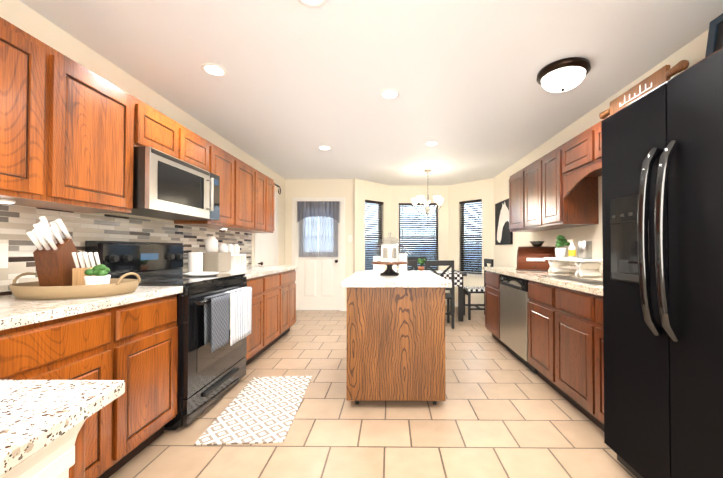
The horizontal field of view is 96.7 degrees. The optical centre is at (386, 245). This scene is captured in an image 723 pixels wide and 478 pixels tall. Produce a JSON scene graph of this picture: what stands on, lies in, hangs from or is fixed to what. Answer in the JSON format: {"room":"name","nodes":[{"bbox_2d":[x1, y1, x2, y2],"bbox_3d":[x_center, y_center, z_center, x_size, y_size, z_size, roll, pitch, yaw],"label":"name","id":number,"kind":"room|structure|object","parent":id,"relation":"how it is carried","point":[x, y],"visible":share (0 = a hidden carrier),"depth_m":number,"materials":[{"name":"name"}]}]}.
{"room":"kitchen","nodes":[
{"label":"kitchen","id":0,"kind":"room"},
{"bbox_2d":[0,0,284,265],"bbox_3d":[-1.989,-0.057,2.122,0.120,2.450,7.940,0,-1,1],"label":"wall","id":1,"kind":"structure","parent":0,"point":[24,17],"depth_m":2.36,"materials":[{"name":"beige paint"}]},
{"bbox_2d":[0,17,55,204],"bbox_3d":[-1.772,-0.588,1.264,0.326,0.750,0.525,0,-1,1],"label":"upper cabinet","id":2,"kind":"object","parent":1,"relation":"attached to","point":[27,64],"depth_m":1.44,"materials":[{"name":"brown wood"}]},
{"bbox_2d":[19,50,139,212],"bbox_3d":[-1.766,-0.581,1.787,0.326,0.750,0.520,0,-1,1],"label":"upper cabinet","id":3,"kind":"object","parent":1,"relation":"attached to","point":[73,134],"depth_m":1.76,"materials":[{"name":"brown wood"}]},
{"bbox_2d":[0,203,251,295],"bbox_3d":[-1.927,0.026,1.970,0.008,0.480,5.100,0,-1,1],"label":"backsplash","id":4,"kind":"structure","parent":1,"relation":"attached to","point":[17,222],"depth_m":2.08,"materials":[{"name":"tile"}]},
{"bbox_2d":[0,243,7,267],"bbox_3d":[-1.922,0.054,1.590,0.007,0.125,0.080,0,-1,1],"label":"electrical outlet plate","id":5,"kind":"object","parent":4,"relation":"attached to","point":[3,255],"visible":1,"depth_m":1.61,"materials":[{"name":"white plastic"}]},
{"bbox_2d":[140,101,187,162],"bbox_3d":[-1.761,-0.789,2.295,0.326,0.320,0.490,0,-1,1],"label":"upper cabinet","id":6,"kind":"object","parent":1,"relation":"attached to","point":[158,131],"depth_m":2.29,"materials":[{"name":"brown wood"}]},
{"bbox_2d":[121,146,219,219],"bbox_3d":[-1.686,-0.425,2.469,0.474,0.397,0.842,0,-1,1],"label":"microwave","id":7,"kind":"object","parent":6,"relation":"attached to","point":[167,186],"visible":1,"depth_m":2.28,"materials":[{"name":"silver metal"}]},
{"bbox_2d":[188,129,211,172],"bbox_3d":[-1.757,-0.785,2.657,0.326,0.320,0.485,0,-1,1],"label":"upper cabinet","id":8,"kind":"object","parent":1,"relation":"attached to","point":[199,149],"depth_m":2.74,"materials":[{"name":"brown wood"}]},
{"bbox_2d":[174,144,239,228],"bbox_3d":[-1.752,-0.563,3.171,0.326,0.750,0.548,0,-1,1],"label":"upper cabinet","id":9,"kind":"object","parent":1,"relation":"attached to","point":[224,165],"depth_m":3.21,"materials":[{"name":"brown wood"}]},
{"bbox_2d":[224,160,259,232],"bbox_3d":[-1.747,-0.557,3.612,0.326,0.750,0.646,0,-1,1],"label":"upper cabinet","id":10,"kind":"object","parent":1,"relation":"attached to","point":[249,176],"depth_m":3.73,"materials":[{"name":"brown wood"}]},
{"bbox_2d":[260,172,267,232],"bbox_3d":[-1.743,-0.551,4.034,0.326,0.750,0.491,0,-1,1],"label":"upper cabinet","id":11,"kind":"object","parent":1,"relation":"attached to","point":[263,178],"depth_m":4.15,"materials":[{"name":"brown wood"}]},
{"bbox_2d":[254,192,277,265],"bbox_3d":[-1.857,0.155,5.078,0.080,2.105,0.950,0,-1,1],"label":"door","id":12,"kind":"structure","parent":1,"relation":"attached to","point":[265,249],"depth_m":5.12,"materials":[{"name":"white paint"}]},
{"bbox_2d":[268,177,274,232],"bbox_3d":[-1.740,-0.547,4.327,0.326,0.750,0.398,0,-1,1],"label":"upper cabinet","id":13,"kind":"object","parent":1,"relation":"attached to","point":[271,185],"depth_m":4.40,"materials":[{"name":"brown wood"}]},
{"bbox_2d":[285,179,352,305],"bbox_3d":[-1.213,-0.004,6.024,1.350,2.450,0.120,0,-1,1],"label":"wall","id":14,"kind":"structure","parent":0,"point":[318,187],"depth_m":5.97,"materials":[{"name":"beige paint"}]},
{"bbox_2d":[297,202,339,309],"bbox_3d":[-1.264,0.206,5.977,0.806,2.008,0.120,0,-1,1],"label":"door","id":15,"kind":"structure","parent":14,"relation":"in","point":[318,282],"depth_m":5.98,"materials":[{"name":"white paint"}]},
{"bbox_2d":[297,201,338,256],"bbox_3d":[-1.264,-0.295,5.956,0.796,1.030,0.045,0,-1,1],"label":"door curtain","id":16,"kind":"object","parent":15,"relation":"attached to","point":[309,213],"visible":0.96,"depth_m":5.96,"materials":[{"name":"grey fabric"}]},
{"bbox_2d":[292,197,344,310],"bbox_3d":[-1.263,0.168,6.015,0.980,2.105,0.135,0,-1,1],"label":"door frame","id":17,"kind":"structure","parent":14,"relation":"attached to","point":[341,200],"depth_m":5.96,"materials":[{"name":"white paint"}]},
{"bbox_2d":[348,235,352,241],"bbox_3d":[-0.669,-0.120,5.954,0.080,0.120,0.009,0,-1,1],"label":"switch plate","id":18,"kind":"object","parent":14,"relation":"attached to","point":[350,238],"visible":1,"depth_m":5.95,"materials":[{"name":"white plastic"}]},
{"bbox_2d":[19,0,722,185],"bbox_3d":[-0.001,-1.317,2.468,4.250,0.080,8.800,0,-1,1],"label":"ceiling","id":19,"kind":"structure","parent":0,"point":[292,90],"depth_m":2.30,"materials":[{"name":"white paint"}]},
{"bbox_2d":[201,63,226,76],"bbox_3d":[-1.257,-1.276,2.341,0.169,0.006,0.169,0,-1,-5],"label":"recessed light","id":20,"kind":"object","parent":19,"relation":"in","point":[213,69],"depth_m":2.33,"materials":[{"name":"white paint"}]},
{"bbox_2d":[298,0,326,6],"bbox_3d":[-0.389,-1.285,1.647,0.169,0.006,0.169,0,-1,-5],"label":"recessed light","id":21,"kind":"object","parent":19,"relation":"in","point":[311,3],"depth_m":1.70,"materials":[{"name":"white paint"}]},
{"bbox_2d":[318,146,330,149],"bbox_3d":[-0.798,-1.251,4.136,0.169,0.006,0.169,0,-1,-5],"label":"recessed light","id":22,"kind":"object","parent":19,"relation":"in","point":[319,147],"depth_m":4.11,"materials":[{"name":"white paint"}]},
{"bbox_2d":[380,89,399,98],"bbox_3d":[0.027,-1.271,2.707,0.169,0.006,0.169,0,-1,-5],"label":"recessed light","id":23,"kind":"object","parent":19,"relation":"in","point":[388,93],"depth_m":2.70,"materials":[{"name":"white paint"}]},
{"bbox_2d":[411,169,442,214],"bbox_3d":[0.685,-0.863,5.326,0.538,0.749,0.520,0,-1,1],"label":"pendant chandelier","id":24,"kind":"object","parent":19,"relation":"hanging from","point":[438,200],"visible":1,"depth_m":5.29,"materials":[{"name":"white glass"}]},
{"bbox_2d":[425,141,438,145],"bbox_3d":[0.560,-1.254,3.972,0.169,0.006,0.169,0,-1,-5],"label":"recessed light","id":25,"kind":"object","parent":19,"relation":"in","point":[432,143],"depth_m":3.96,"materials":[{"name":"white paint"}]},
{"bbox_2d":[536,57,590,92],"bbox_3d":[1.293,-1.202,2.353,0.350,0.151,0.350,0,-1,1],"label":"dome light","id":26,"kind":"object","parent":19,"relation":"attached to","point":[564,74],"visible":1,"depth_m":2.26,"materials":[{"name":"white glass"}]},
{"bbox_2d":[353,179,389,273],"bbox_3d":[-0.280,0.000,6.313,0.990,2.450,0.140,1,-1,-45],"label":"wall","id":27,"kind":"structure","parent":0,"point":[363,190],"depth_m":6.06,"materials":[{"name":"beige paint"}]},
{"bbox_2d":[365,203,380,249],"bbox_3d":[-0.263,-0.136,6.297,0.560,1.460,0.160,1,-1,-45],"label":"bay window","id":28,"kind":"structure","parent":27,"relation":"in","point":[378,230],"depth_m":6.45,"materials":[{"name":"white paint"}]},
{"bbox_2d":[365,200,383,269],"bbox_3d":[-0.252,-0.155,6.287,0.488,1.414,0.060,1,-1,-45],"label":"window blind","id":29,"kind":"object","parent":28,"relation":"attached to","point":[369,242],"visible":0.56,"depth_m":6.26,"materials":[{"name":"black"}]},
{"bbox_2d":[109,305,635,477],"bbox_3d":[-0.001,1.213,2.434,4.250,0.080,8.800,0,-1,1],"label":"floor","id":30,"kind":"structure","parent":0,"point":[501,411],"depth_m":2.02,"materials":[{"name":"tile"}]},
{"bbox_2d":[0,330,3,379],"bbox_3d":[-1.617,0.716,0.822,0.628,0.870,0.488,0,-1,1],"label":"base cabinet","id":31,"kind":"object","parent":30,"relation":"on","point":[1,331],"depth_m":1.09,"materials":[{"name":"brown wood"}]},
{"bbox_2d":[0,380,124,477],"bbox_3d":[-1.090,0.683,-0.130,1.700,0.910,1.395,0,-1,1],"label":"counter","id":32,"kind":"object","parent":30,"relation":"on","point":[42,428],"visible":1,"depth_m":0.46,"materials":[{"name":"white stone"}]},
{"bbox_2d":[4,306,131,477],"bbox_3d":[-1.612,0.722,1.263,0.628,0.870,0.686,0,-1,1],"label":"base cabinet","id":33,"kind":"object","parent":30,"relation":"on","point":[131,339],"depth_m":1.42,"materials":[{"name":"brown wood"}]},
{"bbox_2d":[0,286,182,329],"bbox_3d":[-1.602,0.267,1.297,0.648,0.040,1.426,0,-1,1],"label":"countertop","id":34,"kind":"structure","parent":33,"relation":"on","point":[15,312],"depth_m":1.36,"materials":[{"name":"beige stone"}]},
{"bbox_2d":[9,272,140,299],"bbox_3d":[-1.574,0.195,1.644,0.543,0.112,0.418,0,-1,1],"label":"wicker tray","id":35,"kind":"object","parent":34,"relation":"on","point":[35,290],"visible":0.88,"depth_m":1.50,"materials":[{"name":"brown wicker"}]},
{"bbox_2d":[26,216,80,285],"bbox_3d":[-1.663,0.047,1.616,0.100,0.380,0.262,0,-1,-7],"label":"knife block","id":36,"kind":"object","parent":35,"relation":"on","point":[54,260],"visible":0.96,"depth_m":1.58,"materials":[{"name":"brown wood"}]},
{"bbox_2d":[72,252,99,285],"bbox_3d":[-1.543,0.137,1.659,0.090,0.201,0.101,0,-1,-9],"label":"knife block","id":37,"kind":"object","parent":35,"relation":"on","point":[78,274],"visible":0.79,"depth_m":1.62,"materials":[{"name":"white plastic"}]},
{"bbox_2d":[84,264,110,284],"bbox_3d":[-1.435,0.166,1.595,0.100,0.142,0.101,0,-1,1],"label":"plant pot","id":38,"kind":"object","parent":35,"relation":"on","point":[97,274],"visible":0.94,"depth_m":1.57,"materials":[{"name":"white ceramic"}]},
{"bbox_2d":[132,294,177,457],"bbox_3d":[-1.607,0.728,1.732,0.628,0.870,0.544,0,-1,1],"label":"base cabinet","id":39,"kind":"object","parent":30,"relation":"on","point":[154,328],"depth_m":1.79,"materials":[{"name":"brown wood"}]},
{"bbox_2d":[85,241,252,429],"bbox_3d":[-1.537,0.575,2.432,0.718,1.195,0.843,0,-1,1],"label":"range","id":40,"kind":"object","parent":30,"relation":"on","point":[206,378],"visible":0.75,"depth_m":2.20,"materials":[{"name":"black metal"}]},
{"bbox_2d":[184,272,218,275],"bbox_3d":[-1.504,0.237,2.618,0.250,0.022,0.250,0,-1,1],"label":"plate","id":41,"kind":"object","parent":40,"relation":"on","point":[201,273],"visible":1,"depth_m":2.58,"materials":[{"name":"white ceramic"}]},
{"bbox_2d":[194,376,311,445],"bbox_3d":[-0.891,1.167,2.364,0.510,0.008,0.980,0,-1,-3],"label":"rug","id":42,"kind":"object","parent":30,"relation":"on","point":[259,410],"visible":0.93,"depth_m":2.21,"materials":[{"name":"white fabric"}]},
{"bbox_2d":[243,274,267,365],"bbox_3d":[-1.592,0.747,3.136,0.628,0.870,0.559,0,-1,1],"label":"base cabinet","id":43,"kind":"object","parent":30,"relation":"on","point":[257,341],"depth_m":3.23,"materials":[{"name":"brown wood"}]},
{"bbox_2d":[218,266,297,277],"bbox_3d":[-1.577,0.300,3.698,0.648,0.040,1.671,0,-1,1],"label":"countertop","id":44,"kind":"structure","parent":43,"relation":"on","point":[250,271],"depth_m":3.50,"materials":[{"name":"beige stone"}]},
{"bbox_2d":[188,252,202,272],"bbox_3d":[-1.790,0.169,3.007,0.120,0.200,0.120,0,-1,1],"label":"canister","id":45,"kind":"object","parent":44,"relation":"on","point":[195,261],"visible":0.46,"depth_m":2.96,"materials":[{"name":"white ceramic"}]},
{"bbox_2d":[202,252,230,271],"bbox_3d":[-1.767,0.174,3.297,0.220,0.199,0.260,0,-1,1],"label":"box","id":46,"kind":"object","parent":44,"relation":"on","point":[216,261],"visible":0.75,"depth_m":3.17,"materials":[{"name":"beige"}]},
{"bbox_2d":[205,236,217,251],"bbox_3d":[-1.797,-0.008,3.300,0.120,0.160,0.118,0,-1,1],"label":"jar","id":47,"kind":"object","parent":46,"relation":"on","point":[211,243],"visible":1,"depth_m":3.26,"materials":[{"name":"white ceramic"}]},
{"bbox_2d":[218,243,245,269],"bbox_3d":[-1.800,0.131,3.693,0.175,0.295,0.450,0,-1,1],"label":"canisters","id":48,"kind":"object","parent":44,"relation":"on","point":[238,260],"visible":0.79,"depth_m":3.76,"materials":[{"name":"white ceramic"}]},
{"bbox_2d":[268,274,283,347],"bbox_3d":[-1.588,0.753,3.592,0.628,0.870,0.646,0,-1,1],"label":"base cabinet","id":49,"kind":"object","parent":30,"relation":"on","point":[275,281],"depth_m":3.71,"materials":[{"name":"brown wood"}]},
{"bbox_2d":[284,270,295,334],"bbox_3d":[-1.582,0.760,4.138,0.628,0.870,0.738,0,-1,1],"label":"base cabinet","id":50,"kind":"object","parent":30,"relation":"on","point":[289,275],"depth_m":4.22,"materials":[{"name":"brown wood"}]},
{"bbox_2d":[341,270,451,404],"bbox_3d":[0.076,0.724,2.880,0.785,0.910,1.240,0,-1,1],"label":"kitchen island","id":51,"kind":"object","parent":30,"relation":"on","point":[395,338],"visible":1,"depth_m":2.30,"materials":[{"name":"brown wood"}]},
{"bbox_2d":[371,261,407,275],"bbox_3d":[0.029,0.208,2.868,0.330,0.118,0.330,0,-1,1],"label":"cake stand","id":52,"kind":"object","parent":51,"relation":"on","point":[389,271],"visible":0.81,"depth_m":2.80,"materials":[{"name":"black wood"}]},
{"bbox_2d":[381,245,397,261],"bbox_3d":[0.029,0.073,2.868,0.150,0.152,0.033,0,-1,1],"label":"contents","id":53,"kind":"object","parent":52,"relation":"on","point":[387,257],"depth_m":2.85,"materials":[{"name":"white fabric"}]},
{"bbox_2d":[374,233,404,261],"bbox_3d":[0.029,0.017,2.870,0.276,0.264,0.276,0,-1,1],"label":"glass cake dome","id":54,"kind":"object","parent":52,"relation":"on","point":[402,246],"visible":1,"depth_m":2.79,"materials":[{"name":"clear glass"}]},
{"bbox_2d":[373,253,406,272],"bbox_3d":[0.037,0.177,3.198,0.330,0.189,0.100,0,-1,1],"label":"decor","id":55,"kind":"object","parent":51,"relation":"on","point":[377,268],"visible":0.5,"depth_m":3.15,"materials":[{"name":"white paint"}]},
{"bbox_2d":[397,260,416,269],"bbox_3d":[0.239,0.715,4.819,0.420,0.980,0.420,0,-1,1],"label":"chair","id":56,"kind":"object","parent":30,"relation":"on","point":[413,263],"visible":0.04,"depth_m":4.62,"materials":[{"name":"black"}]},
{"bbox_2d":[407,257,426,269],"bbox_3d":[0.583,0.732,6.115,0.420,0.980,0.420,0,-1,1],"label":"chair","id":57,"kind":"object","parent":30,"relation":"on","point":[413,258],"visible":0.06,"depth_m":6.30,"materials":[{"name":"black"}]},
{"bbox_2d":[425,260,454,328],"bbox_3d":[0.769,0.715,4.813,0.420,0.980,0.420,0,-1,1],"label":"chair","id":58,"kind":"object","parent":30,"relation":"on","point":[449,264],"visible":0.62,"depth_m":4.62,"materials":[{"name":"black wood"}]},
{"bbox_2d":[450,270,466,320],"bbox_3d":[0.666,0.833,5.453,1.200,0.760,0.840,0,-1,1],"label":"dining table","id":59,"kind":"object","parent":30,"relation":"on","point":[460,303],"visible":0.15,"depth_m":5.07,"materials":[{"name":"black wood"}]},
{"bbox_2d":[417,258,425,269],"bbox_3d":[0.593,0.337,5.410,0.142,0.228,0.114,0,-1,1],"label":"potted plant","id":60,"kind":"object","parent":59,"relation":"on","point":[420,262],"visible":0.92,"depth_m":5.39,"materials":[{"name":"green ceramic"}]},
{"bbox_2d":[430,270,461,285],"bbox_3d":[0.985,0.549,5.387,0.400,0.206,0.732,0,-1,1],"label":"table runner","id":61,"kind":"object","parent":59,"relation":"on","point":[457,278],"visible":0.54,"depth_m":5.02,"materials":[{"name":"fabric"}]},
{"bbox_2d":[463,259,493,319],"bbox_3d":[1.525,0.722,5.375,0.420,0.980,0.420,0,-1,1],"label":"chair","id":62,"kind":"object","parent":30,"relation":"on","point":[468,291],"visible":0.62,"depth_m":5.29,"materials":[{"name":"black wood"}]},
{"bbox_2d":[485,270,522,348],"bbox_3d":[1.613,0.758,3.934,0.647,0.870,0.580,0,-1,1],"label":"base cabinet","id":63,"kind":"object","parent":30,"relation":"on","point":[492,288],"depth_m":3.90,"materials":[{"name":"brown wood"}]},
{"bbox_2d":[500,274,536,373],"bbox_3d":[1.592,0.751,3.284,0.637,0.865,0.712,0,-1,1],"label":"dishwasher","id":64,"kind":"object","parent":30,"relation":"on","point":[514,299],"visible":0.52,"depth_m":3.21,"materials":[{"name":"silver metal"}]},
{"bbox_2d":[523,278,546,382],"bbox_3d":[1.600,0.740,2.645,0.647,0.870,0.558,0,-1,1],"label":"base cabinet","id":65,"kind":"object","parent":30,"relation":"on","point":[537,291],"depth_m":2.72,"materials":[{"name":"brown wood"}]},
{"bbox_2d":[547,286,582,412],"bbox_3d":[1.595,0.735,2.208,0.647,0.870,0.608,0,-1,1],"label":"base cabinet","id":66,"kind":"object","parent":30,"relation":"on","point":[565,340],"depth_m":2.28,"materials":[{"name":"brown wood"}]},
{"bbox_2d":[483,267,602,297],"bbox_3d":[1.593,0.290,3.005,0.667,0.040,2.490,0,-1,1],"label":"countertop","id":67,"kind":"structure","parent":66,"relation":"on","point":[589,285],"depth_m":2.55,"materials":[{"name":"beige stone"}]},
{"bbox_2d":[516,246,555,270],"bbox_3d":[1.659,0.145,3.548,0.396,0.262,0.293,0,-1,29],"label":"bread box","id":68,"kind":"object","parent":67,"relation":"on","point":[530,258],"visible":0.77,"depth_m":3.47,"materials":[{"name":"brown wood"}]},
{"bbox_2d":[529,241,544,245],"bbox_3d":[1.692,-0.013,3.603,0.160,0.055,0.160,0,-1,1],"label":"bowl","id":69,"kind":"object","parent":68,"relation":"on","point":[536,243],"visible":1,"depth_m":3.55,"materials":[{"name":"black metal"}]},
{"bbox_2d":[544,257,602,276],"bbox_3d":[1.679,0.192,2.901,0.200,0.147,0.660,0,-1,1],"label":"white riser","id":70,"kind":"object","parent":67,"relation":"on","point":[586,267],"visible":0.96,"depth_m":2.68,"materials":[{"name":"white paint"}]},
{"bbox_2d":[555,235,591,258],"bbox_3d":[1.691,0.009,2.927,0.127,0.219,0.531,0,-1,1],"label":"items on the riser","id":71,"kind":"object","parent":70,"relation":"on","point":[584,249],"visible":1,"depth_m":2.88,"materials":[{"name":"white"}]},
{"bbox_2d":[583,294,603,430],"bbox_3d":[1.592,0.730,1.893,0.647,0.870,0.278,0,-1,1],"label":"base cabinet","id":72,"kind":"object","parent":30,"relation":"on","point":[593,350],"depth_m":1.98,"materials":[{"name":"brown wood"}]},
{"bbox_2d":[601,48,722,477],"bbox_3d":[1.484,0.237,1.287,0.796,1.840,0.910,0,-1,1],"label":"fridge","id":73,"kind":"object","parent":30,"relation":"on","point":[662,190],"visible":1,"depth_m":1.31,"materials":[{"name":"black metal"}]},
{"bbox_2d":[390,185,448,300],"bbox_3d":[0.678,0.004,6.634,1.320,2.450,0.140,0,-1,1],"label":"wall","id":74,"kind":"structure","parent":0,"point":[402,194],"depth_m":6.58,"materials":[{"name":"beige paint"}]},
{"bbox_2d":[399,216,437,268],"bbox_3d":[0.658,-0.131,6.611,0.880,1.460,0.160,0,-1,1],"label":"bay window","id":75,"kind":"structure","parent":74,"relation":"in","point":[421,226],"depth_m":6.67,"materials":[{"name":"white paint"}]},
{"bbox_2d":[399,203,437,269],"bbox_3d":[0.658,-0.151,6.596,0.808,1.414,0.060,0,-1,1],"label":"window blind","id":76,"kind":"object","parent":75,"relation":"attached to","point":[417,233],"visible":0.73,"depth_m":6.59,"materials":[{"name":"black"}]},
{"bbox_2d":[449,178,493,303],"bbox_3d":[1.669,-0.001,6.253,0.140,2.450,1.103,1,-1,-44],"label":"wall","id":77,"kind":"structure","parent":0,"point":[483,189],"depth_m":6.15,"materials":[{"name":"beige paint"}]},
{"bbox_2d":[345,301,483,310],"bbox_3d":[-0.001,1.130,2.396,3.848,0.085,8.318,0,-1,1],"label":"baseboard","id":78,"kind":"structure","parent":77,"relation":"attached to","point":[456,304],"depth_m":6.16,"materials":[{"name":"white paint"}]},
{"bbox_2d":[461,204,482,276],"bbox_3d":[1.651,-0.136,6.237,0.160,1.460,0.560,1,-1,-44],"label":"bay window","id":79,"kind":"structure","parent":77,"relation":"in","point":[469,274],"depth_m":6.30,"materials":[{"name":"white paint"}]},
{"bbox_2d":[459,199,481,273],"bbox_3d":[1.640,-0.156,6.227,0.060,1.414,0.488,1,-1,-44],"label":"window blind","id":80,"kind":"object","parent":79,"relation":"attached to","point":[468,263],"visible":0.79,"depth_m":6.22,"materials":[{"name":"black"}]},
{"bbox_2d":[494,29,708,266],"bbox_3d":[1.980,-0.059,1.981,0.120,2.450,7.740,0,-1,1],"label":"wall","id":81,"kind":"structure","parent":0,"point":[692,52],"depth_m":3.35,"materials":[{"name":"beige paint"}]},
{"bbox_2d":[495,198,512,244],"bbox_3d":[1.934,-0.369,5.316,0.036,0.720,0.720,0,-1,1],"label":"framed picture","id":82,"kind":"object","parent":81,"relation":"attached to","point":[503,235],"visible":0.88,"depth_m":5.30},
{"bbox_2d":[509,170,536,231],"bbox_3d":[1.768,-0.542,3.975,0.337,0.730,0.490,0,-1,1],"label":"upper cabinet","id":83,"kind":"object","parent":81,"relation":"attached to","point":[515,179],"depth_m":4.01,"materials":[{"name":"brown wood"}]},
{"bbox_2d":[521,160,568,230],"bbox_3d":[1.763,-0.549,3.476,0.337,0.730,0.508,0,-1,1],"label":"upper cabinet","id":84,"kind":"object","parent":81,"relation":"attached to","point":[529,173],"depth_m":3.58,"materials":[{"name":"brown wood"}]},
{"bbox_2d":[537,146,597,226],"bbox_3d":[1.760,-0.553,3.144,0.337,0.730,0.448,0,-1,1],"label":"upper cabinet","id":85,"kind":"object","parent":81,"relation":"attached to","point":[557,188],"depth_m":2.95,"materials":[{"name":"brown wood"}]},
{"bbox_2d":[568,262,602,273],"bbox_3d":[1.916,0.220,3.003,0.022,0.100,2.490,0,-1,1],"label":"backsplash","id":86,"kind":"structure","parent":81,"relation":"attached to","point":[571,263],"depth_m":3.24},
{"bbox_2d":[561,95,644,178],"bbox_3d":[1.752,-0.777,2.443,0.337,0.300,0.960,0,-1,1],"label":"upper cabinet","id":87,"kind":"object","parent":81,"relation":"attached to","point":[581,156],"depth_m":2.61,"materials":[{"name":"brown wood"}]},
{"bbox_2d":[599,60,688,118],"bbox_3d":[1.643,-0.990,2.107,0.053,0.114,0.716,0,-1,1],"label":"sign","id":88,"kind":"object","parent":87,"relation":"on","point":[662,75],"visible":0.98,"depth_m":2.02,"materials":[{"name":"brown wood"}]},
{"bbox_2d":[645,47,722,94],"bbox_3d":[1.744,-0.823,1.633,0.337,0.230,0.660,0,-1,1],"label":"upper cabinet","id":89,"kind":"object","parent":81,"relation":"attached to","point":[722,47],"depth_m":1.71,"materials":[{"name":"brown wood"}]},
{"bbox_2d":[705,13,722,57],"bbox_3d":[1.711,-1.065,1.427,0.055,0.250,0.560,0,-1,1],"label":"frame","id":90,"kind":"object","parent":89,"relation":"on","point":[715,39],"visible":0.59,"depth_m":1.67,"materials":[{"name":"blue"}]},
{"label":"outside","id":91,"kind":"structure","parent":0,"visible":0},
{"bbox_2d":[318,202,481,269],"bbox_3d":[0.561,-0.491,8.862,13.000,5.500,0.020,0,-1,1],"label":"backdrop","id":92,"kind":"structure","parent":91,"point":[423,226],"depth_m":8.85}
]}

